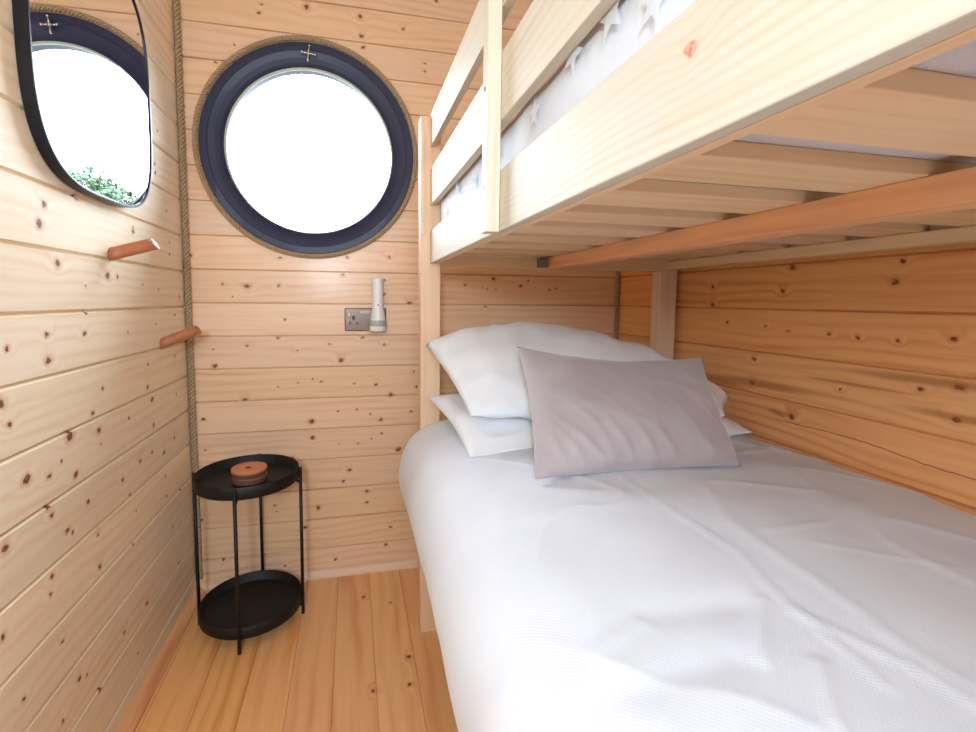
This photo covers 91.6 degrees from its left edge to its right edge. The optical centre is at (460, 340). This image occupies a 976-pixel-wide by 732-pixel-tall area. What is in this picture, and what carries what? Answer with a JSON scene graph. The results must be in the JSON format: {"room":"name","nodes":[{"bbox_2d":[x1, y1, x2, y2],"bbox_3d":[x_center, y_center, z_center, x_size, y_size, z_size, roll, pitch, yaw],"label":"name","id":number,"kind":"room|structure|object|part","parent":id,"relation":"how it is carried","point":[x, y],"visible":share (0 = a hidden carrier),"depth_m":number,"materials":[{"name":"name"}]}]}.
{"room":"cabin bedroom","nodes":[
{"label":"cabin bedroom","id":0,"kind":"room"},
{"bbox_2d":[0,0,195,731],"bbox_3d":[-0.396,-0.054,-0.837,0.060,2.300,4.960,-1,5,-13],"label":"wall","id":1,"kind":"structure","parent":0,"point":[97,545],"depth_m":0.99,"materials":[{"name":"brown wood"}]},
{"bbox_2d":[12,0,151,207],"bbox_3d":[-0.780,-0.580,1.016,0.022,0.548,0.476,-1,5,-12],"label":"wall mirror","id":2,"kind":"object","parent":1,"relation":"attached to","point":[82,65],"visible":1,"depth_m":0.97,"materials":[{"name":"black mirror"}]},
{"bbox_2d":[107,238,159,260],"bbox_3d":[-0.779,-0.217,1.129,0.025,0.062,0.111,5,6,42],"label":"peg","id":3,"kind":"object","parent":1,"relation":"attached to","point":[146,245],"visible":1,"depth_m":1.12,"materials":[{"name":"brown wood"}]},
{"bbox_2d":[116,586,204,731],"bbox_3d":[-0.362,1.078,-0.732,0.030,0.027,4.960,-1,5,-13],"label":"baseboard","id":4,"kind":"structure","parent":1,"relation":"attached to","point":[132,718],"depth_m":1.30,"materials":[{"name":"brown wood"}]},
{"bbox_2d":[160,325,201,348],"bbox_3d":[-0.838,-0.011,1.417,0.118,0.066,0.026,-4,7,-44],"label":"peg","id":5,"kind":"object","parent":1,"relation":"attached to","point":[174,338],"visible":1,"depth_m":1.41,"materials":[{"name":"brown wood"}]},
{"bbox_2d":[135,568,457,731],"bbox_3d":[0.407,1.109,-0.552,1.730,0.050,5.080,-1,5,-13],"label":"floor","id":6,"kind":"structure","parent":0,"point":[358,658],"depth_m":1.31,"materials":[{"name":"brown wood"}]},
{"bbox_2d":[192,454,304,654],"bbox_3d":[-0.672,0.653,1.510,0.303,0.495,0.303,1,5,11],"label":"side table","id":7,"kind":"object","parent":6,"relation":"on","point":[256,603],"visible":0.86,"depth_m":1.51,"materials":[{"name":"black metal"}]},
{"bbox_3d":[-0.818,0.655,1.482,0.025,0.494,0.010,-1,5,-13],"label":"leg","id":8,"kind":"part","parent":7,"relation":"part of","materials":[{"name":"black metal"}]},
{"bbox_3d":[-0.644,0.666,1.364,0.010,0.494,0.025,-1,5,-13],"label":"leg","id":9,"kind":"part","parent":7,"relation":"part of","materials":[{"name":"black metal"}]},
{"bbox_2d":[193,454,298,500],"bbox_3d":[-0.670,0.425,1.491,0.303,0.038,0.303,-1,5,-13],"label":"tray","id":10,"kind":"object","parent":7,"relation":"on","point":[213,481],"depth_m":1.48,"materials":[{"name":"black metal"}]},
{"bbox_2d":[232,476,266,485],"bbox_3d":[-0.665,0.435,1.490,0.102,0.011,0.102,-1,5,-13],"label":"coaster","id":11,"kind":"object","parent":7,"relation":"on","point":[265,478],"visible":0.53,"depth_m":1.45,"materials":[{"name":"brown"}]},
{"bbox_2d":[232,470,266,482],"bbox_3d":[-0.663,0.424,1.488,0.103,0.011,0.103,-1,5,-13],"label":"coaster","id":12,"kind":"object","parent":11,"relation":"on","point":[265,474],"visible":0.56,"depth_m":1.45,"materials":[{"name":"brown"}]},
{"bbox_2d":[231,470,265,479],"bbox_3d":[-0.665,0.413,1.485,0.101,0.011,0.101,-1,5,-13],"label":"coaster","id":13,"kind":"object","parent":12,"relation":"on","point":[264,472],"visible":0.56,"depth_m":1.44,"materials":[{"name":"brown"}]},
{"bbox_2d":[231,461,266,475],"bbox_3d":[-0.664,0.402,1.486,0.105,0.011,0.105,-1,5,-13],"label":"coaster","id":14,"kind":"object","parent":13,"relation":"on","point":[254,467],"visible":1,"depth_m":1.47,"materials":[{"name":"brown wood"}]},
{"bbox_2d":[198,570,300,639],"bbox_3d":[-0.673,0.843,1.526,0.303,0.037,0.303,-1,5,-13],"label":"tray","id":15,"kind":"object","parent":7,"relation":"on","point":[268,598],"depth_m":1.53,"materials":[{"name":"black metal"}]},
{"bbox_3d":[-0.700,0.641,1.656,0.010,0.494,0.025,-1,5,-13],"label":"leg","id":16,"kind":"part","parent":7,"relation":"part of","materials":[{"name":"black metal"}]},
{"bbox_3d":[-0.525,0.652,1.538,0.025,0.494,0.010,-1,5,-13],"label":"leg","id":17,"kind":"part","parent":7,"relation":"part of","materials":[{"name":"black metal"}]},
{"bbox_2d":[418,0,975,632],"bbox_3d":[0.512,0.088,0.563,0.856,1.800,2.063,-1,5,-13],"label":"bunk bed","id":18,"kind":"object","parent":6,"relation":"on","point":[721,72],"visible":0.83,"depth_m":0.50,"materials":[{"name":"brown wood"}]},
{"bbox_3d":[-0.096,0.134,1.435,0.058,1.552,0.047,-1,5,-13],"label":"post","id":19,"kind":"part","parent":18,"relation":"part of","materials":[{"name":"brown wood"}]},
{"bbox_3d":[0.138,-0.517,0.410,0.015,0.090,1.940,-1,5,-13],"label":"guard rail","id":20,"kind":"part","parent":18,"relation":"part of","materials":[{"name":"brown wood"}]},
{"bbox_3d":[0.136,-0.358,0.423,0.015,0.100,1.940,-1,5,-13],"label":"guard rail","id":21,"kind":"part","parent":18,"relation":"part of","materials":[{"name":"brown wood"}]},
{"bbox_3d":[0.297,-0.268,1.478,0.736,0.092,0.021,-1,5,-13],"label":"rail","id":22,"kind":"part","parent":18,"relation":"part of","materials":[{"name":"brown wood"}]},
{"bbox_3d":[0.679,0.126,1.613,0.061,1.552,0.047,-1,5,-13],"label":"post","id":23,"kind":"part","parent":18,"relation":"part of","materials":[{"name":"brown wood"}]},
{"bbox_3d":[0.134,-0.190,0.437,0.014,0.092,1.940,-1,5,-13],"label":"rail","id":24,"kind":"part","parent":18,"relation":"part of","materials":[{"name":"brown wood"}]},
{"bbox_2d":[441,0,975,220],"bbox_3d":[0.527,-0.270,0.525,0.788,0.160,1.908,-1,5,-13],"label":"mattress","id":25,"kind":"object","parent":18,"relation":"on","point":[628,25],"visible":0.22,"depth_m":0.47,"materials":[{"name":"white fabric"}]},
{"bbox_2d":[471,172,474,188],"bbox_3d":[0.024,-0.325,0.956,0.001,0.036,0.038,-1,5,-13],"label":"print","id":26,"kind":"object","parent":25,"relation":"attached to","point":[473,173],"depth_m":0.96},
{"bbox_2d":[529,98,539,127],"bbox_3d":[0.098,-0.306,0.633,0.001,0.041,0.042,-1,5,-13],"label":"print","id":27,"kind":"object","parent":25,"relation":"attached to","point":[534,112],"depth_m":0.64},
{"bbox_2d":[564,45,582,72],"bbox_3d":[0.123,-0.315,0.521,0.001,0.044,0.046,-1,5,-13],"label":"print","id":28,"kind":"object","parent":25,"relation":"attached to","point":[574,64],"depth_m":0.52},
{"bbox_2d":[598,0,620,45],"bbox_3d":[0.141,-0.311,0.447,0.001,0.052,0.053,-1,5,-13],"label":"print","id":29,"kind":"object","parent":25,"relation":"attached to","point":[609,27],"depth_m":0.45},
{"bbox_2d":[641,0,661,27],"bbox_3d":[0.157,-0.273,0.380,0.001,0.042,0.041,-1,5,-13],"label":"print","id":30,"kind":"object","parent":25,"relation":"attached to","point":[651,10],"depth_m":0.39},
{"bbox_3d":[0.923,-0.198,0.618,0.020,0.092,1.940,-1,5,-13],"label":"rail","id":31,"kind":"part","parent":18,"relation":"part of","materials":[{"name":"brown wood"}]},
{"bbox_3d":[0.522,0.506,0.590,0.781,0.239,1.908,-1,5,-13],"label":"mattress","id":32,"kind":"object","parent":18,"relation":"on","visible":0},
{"bbox_2d":[399,420,975,731],"bbox_3d":[0.483,0.435,0.558,0.943,0.313,1.957,-1,5,-13],"label":"duvet","id":33,"kind":"object","parent":32,"relation":"on","point":[782,589],"visible":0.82,"depth_m":0.56,"materials":[{"name":"white fabric"}]},
{"bbox_2d":[427,394,754,456],"bbox_3d":[0.349,0.206,1.290,0.844,0.113,0.376,-1,5,-13],"label":"pillow","id":34,"kind":"object","parent":33,"relation":"on","point":[480,436],"visible":0.22,"depth_m":1.12,"materials":[{"name":"white fabric"}]},
{"bbox_2d":[425,321,729,419],"bbox_3d":[0.316,0.075,1.262,0.812,0.238,0.318,0,5,-6],"label":"pillow","id":35,"kind":"object","parent":34,"relation":"on","point":[484,364],"visible":0.49,"depth_m":1.22,"materials":[{"name":"white fabric"}]},
{"bbox_2d":[518,347,740,478],"bbox_3d":[0.354,0.137,0.996,0.490,0.230,0.216,-1,5,-13],"label":"cushion","id":36,"kind":"object","parent":33,"relation":"on","point":[589,416],"visible":1,"depth_m":0.93,"materials":[{"name":"grey fabric"}]},
{"bbox_2d":[174,0,615,582],"bbox_3d":[-0.145,-0.272,1.792,1.730,2.300,0.070,-1,5,-13],"label":"wall","id":37,"kind":"structure","parent":0,"point":[278,370],"depth_m":1.70,"materials":[{"name":"brown wood"}]},
{"bbox_2d":[173,0,202,578],"bbox_3d":[-0.908,-0.280,1.567,0.022,2.240,0.022,2,5,14],"label":"rope","id":38,"kind":"object","parent":37,"relation":"attached to","point":[180,108],"visible":0.85,"depth_m":1.56,"materials":[{"name":"fabric"}]},
{"bbox_2d":[198,42,412,253],"bbox_3d":[-0.523,-0.658,1.658,0.708,0.708,0.096,-1,5,-13],"label":"window","id":39,"kind":"structure","parent":37,"relation":"in","point":[260,66],"depth_m":1.63,"materials":[{"name":"blue paint"}]},
{"bbox_2d":[191,35,417,258],"bbox_3d":[-0.516,-0.655,1.627,0.743,0.742,0.018,-1,5,-13],"label":"rope","id":40,"kind":"object","parent":39,"relation":"attached to","point":[282,38],"visible":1,"depth_m":1.61,"materials":[{"name":"fabric"}]},
{"bbox_3d":[-0.513,-0.965,1.594,0.051,0.055,0.018,-1,5,-13],"label":"latch knob","id":41,"kind":"part","parent":39,"relation":"part of","materials":[{"name":"silver metal"}]},
{"bbox_2d":[200,558,417,592],"bbox_3d":[-0.145,0.864,1.844,1.610,0.027,0.018,-1,5,-13],"label":"baseboard","id":42,"kind":"structure","parent":37,"relation":"attached to","point":[409,563],"depth_m":1.78,"materials":[{"name":"brown wood"}]},
{"bbox_2d":[345,308,385,330],"bbox_3d":[-0.346,-0.075,1.720,0.148,0.083,0.011,-1,5,-13],"label":"wall socket","id":43,"kind":"object","parent":37,"relation":"attached to","point":[356,319],"visible":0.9,"depth_m":1.71,"materials":[{"name":"silver metal"}]},
{"bbox_2d":[360,311,370,313],"bbox_3d":[-0.346,-0.101,1.714,0.038,0.011,0.004,-1,5,-13],"label":"rocker switch","id":44,"kind":"object","parent":43,"relation":"attached to","point":[361,312],"depth_m":1.71,"materials":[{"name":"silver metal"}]},
{"bbox_2d":[369,278,385,331],"bbox_3d":[-0.298,-0.128,1.696,0.061,0.190,0.061,-1,5,-13],"label":"reading lamp","id":45,"kind":"object","parent":37,"relation":"attached to","point":[377,323],"visible":1,"depth_m":1.68,"materials":[{"name":"white plastic"}]},
{"bbox_2d":[614,271,619,338],"bbox_3d":[0.640,-0.296,1.925,0.017,2.240,0.017,-1,5,-13],"label":"rope","id":46,"kind":"object","parent":37,"relation":"attached to","point":[617,272],"visible":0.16,"depth_m":1.93,"materials":[{"name":"fabric"}]},
{"bbox_2d":[617,242,975,514],"bbox_3d":[1.231,-0.071,-0.464,0.060,2.300,4.960,-1,5,-13],"label":"wall","id":47,"kind":"structure","parent":0,"point":[861,363],"depth_m":1.04,"materials":[{"name":"brown wood"}]}
]}

